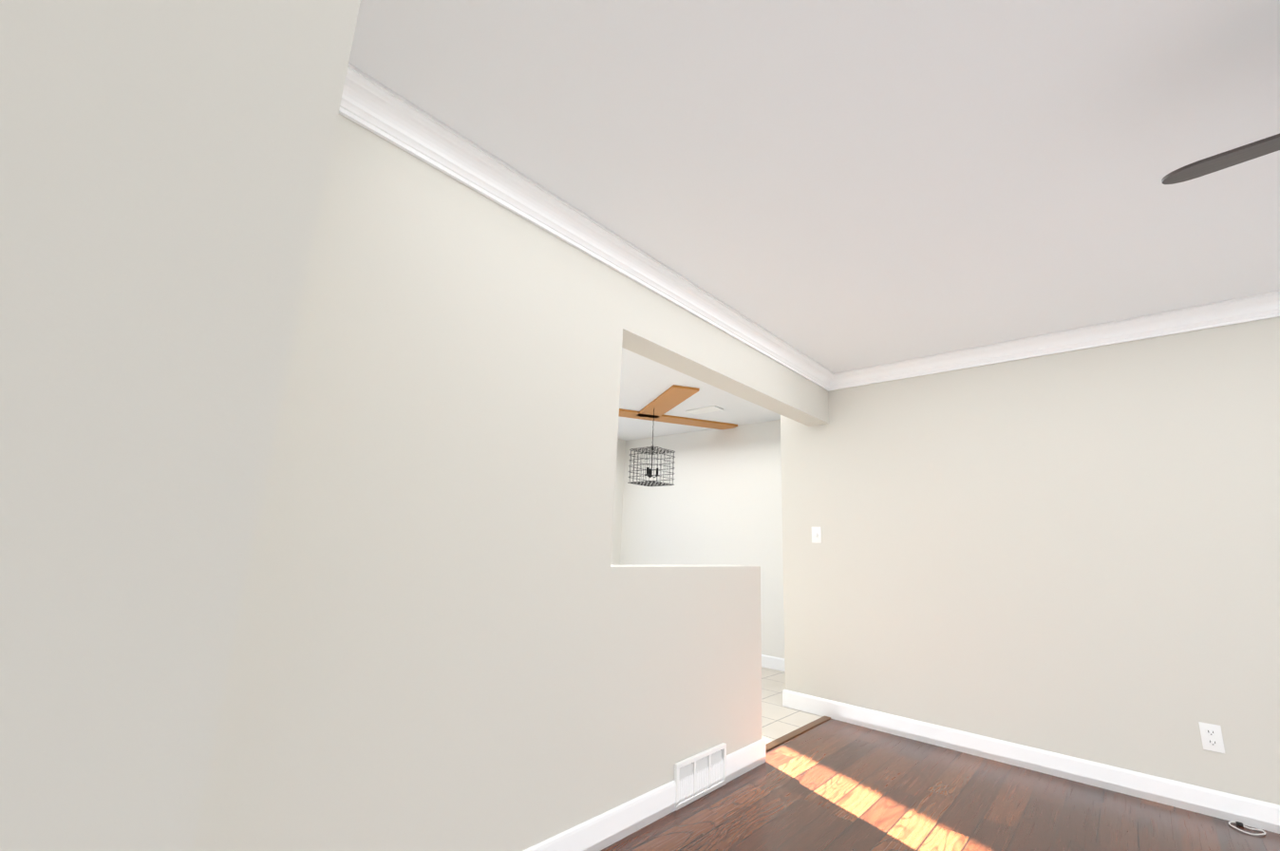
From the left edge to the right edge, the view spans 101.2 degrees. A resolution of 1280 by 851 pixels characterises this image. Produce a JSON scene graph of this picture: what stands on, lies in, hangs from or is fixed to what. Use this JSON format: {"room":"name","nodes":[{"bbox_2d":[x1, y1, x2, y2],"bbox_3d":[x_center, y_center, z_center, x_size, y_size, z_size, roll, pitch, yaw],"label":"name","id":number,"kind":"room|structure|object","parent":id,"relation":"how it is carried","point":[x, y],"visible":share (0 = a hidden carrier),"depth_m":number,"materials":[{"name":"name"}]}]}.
{"room":"living room","nodes":[
{"label":"living room","id":0,"kind":"room"},
{"bbox_2d":[0,0,360,850],"bbox_3d":[-2.083,-0.322,-0.564,1.300,2.445,3.935,-9,-17,42],"label":"wall","id":1,"kind":"structure","parent":0,"point":[163,165],"depth_m":0.35,"materials":[{"name":"white paint"}]},
{"bbox_2d":[192,113,828,850],"bbox_3d":[0.091,0.476,2.569,0.170,2.445,3.775,-9,-17,42],"label":"wall","id":2,"kind":"structure","parent":0,"point":[455,630],"depth_m":1.72,"materials":[{"name":"white paint"}]},
{"bbox_2d":[338,62,836,391],"bbox_3d":[0.238,-0.681,2.738,0.094,0.102,3.775,-9,-17,42],"label":"crown molding","id":3,"kind":"structure","parent":2,"relation":"attached to","point":[371,104],"depth_m":2.05,"materials":[{"name":"white wood"}]},
{"bbox_2d":[673,742,726,809],"bbox_3d":[0.284,1.618,2.438,0.019,0.178,0.390,-9,-17,42],"label":"air vent","id":4,"kind":"object","parent":2,"relation":"in","point":[695,763],"visible":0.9,"depth_m":2.42,"materials":[{"name":"white metal"}]},
{"bbox_2d":[610,438,625,564],"bbox_3d":[-1.953,1.168,4.894,0.060,3.145,5.015,-9,-17,42],"label":"wall","id":5,"kind":"structure","parent":0,"point":[618,504],"depth_m":6.75,"materials":[{"name":"white paint"}]},
{"bbox_2d":[620,419,784,658],"bbox_3d":[0.791,1.232,5.800,2.780,2.445,0.004,-9,-17,42],"label":"wall","id":6,"kind":"structure","parent":0,"point":[719,502],"depth_m":5.86,"materials":[{"name":"white paint"}]},
{"bbox_2d":[348,0,1279,440],"bbox_3d":[-0.107,-1.134,1.299,8.100,0.120,8.950,-9,-17,42],"label":"ceiling","id":7,"kind":"structure","parent":0,"point":[835,186],"depth_m":1.75,"materials":[{"name":"white paint"}]},
{"bbox_2d":[627,409,675,486],"bbox_3d":[0.121,0.183,5.089,0.344,0.768,0.344,-9,-17,42],"label":"cage pendant light","id":8,"kind":"object","parent":7,"relation":"hanging from","point":[649,474],"visible":0.98,"depth_m":5.01,"materials":[{"name":"black metal"}]},
{"bbox_2d":[618,384,737,429],"bbox_3d":[-0.203,-0.182,5.226,2.019,0.022,2.808,-9,-17,42],"label":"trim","id":9,"kind":"structure","parent":7,"relation":"attached to","point":[668,400],"depth_m":5.29,"materials":[{"name":"orange wood"}]},
{"bbox_2d":[1161,132,1279,184],"bbox_3d":[1.894,-0.804,0.996,1.307,0.488,1.333,-9,-17,42],"label":"ceiling fan","id":10,"kind":"object","parent":7,"relation":"hanging from","point":[1230,158],"visible":1,"depth_m":1.36,"materials":[{"name":"black wood"}]},
{"bbox_2d":[600,666,1279,850],"bbox_3d":[-0.275,1.365,0.759,7.860,0.127,8.600,-9,-17,42],"label":"floor","id":11,"kind":"structure","parent":0,"point":[831,784],"depth_m":2.39,"materials":[{"name":"brown wood"}]},
{"bbox_2d":[1228,821,1265,835],"bbox_3d":[2.680,1.778,2.319,0.111,0.012,0.109,-9,-17,42],"label":"coil","id":12,"kind":"object","parent":11,"relation":"on","point":[1243,825],"visible":0.98,"depth_m":2.33,"materials":[{"name":"white plastic"}]},
{"bbox_2d":[780,316,1279,805],"bbox_3d":[2.869,1.039,3.174,3.820,3.045,1.040,-9,-17,42],"label":"wall","id":13,"kind":"structure","parent":0,"point":[1075,554],"depth_m":2.98,"materials":[{"name":"white paint"}]},
{"bbox_2d":[811,527,821,543],"bbox_3d":[1.320,0.820,3.945,0.072,0.118,0.021,-9,-17,42],"label":"dimmer switch","id":14,"kind":"object","parent":13,"relation":"attached to","point":[816,535],"visible":1,"depth_m":3.94,"materials":[{"name":"white plastic"}]},
{"bbox_2d":[836,290,1279,389],"bbox_3d":[2.780,-0.540,2.884,3.384,0.102,0.094,-9,-17,42],"label":"crown molding","id":15,"kind":"structure","parent":13,"relation":"attached to","point":[1263,306],"depth_m":3.06,"materials":[{"name":"white wood"}]},
{"bbox_2d":[1198,721,1224,752],"bbox_3d":[2.701,1.474,2.483,0.072,0.118,0.008,-9,-17,42],"label":"electrical outlet","id":16,"kind":"object","parent":13,"relation":"attached to","point":[1212,738],"visible":1,"depth_m":2.48,"materials":[{"name":"white plastic"}]},
{"bbox_3d":[2.748,-0.104,-1.658,0.200,3.145,8.950,-9,-17,42],"label":"wall","id":17,"kind":"structure","parent":0,"visible":0},
{"bbox_2d":[523,738,766,850],"bbox_3d":[-0.241,1.503,1.878,0.014,0.113,2.729,-9,-17,42],"label":"baseboard","id":18,"kind":"structure","parent":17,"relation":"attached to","point":[609,827],"depth_m":2.13,"materials":[{"name":"white wood"}]},
{"bbox_2d":[761,654,784,671],"bbox_3d":[0.739,2.368,5.540,2.780,0.113,0.014,-9,-17,42],"label":"baseboard","id":19,"kind":"structure","parent":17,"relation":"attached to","point":[769,662],"depth_m":5.05,"materials":[{"name":"white wood"}]},
{"bbox_2d":[782,689,1279,833],"bbox_3d":[2.482,1.858,2.598,3.848,0.263,0.034,-9,-17,42],"label":"baseboard","id":20,"kind":"structure","parent":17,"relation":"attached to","point":[1228,806],"depth_m":2.80,"materials":[{"name":"white wood"}]}
]}

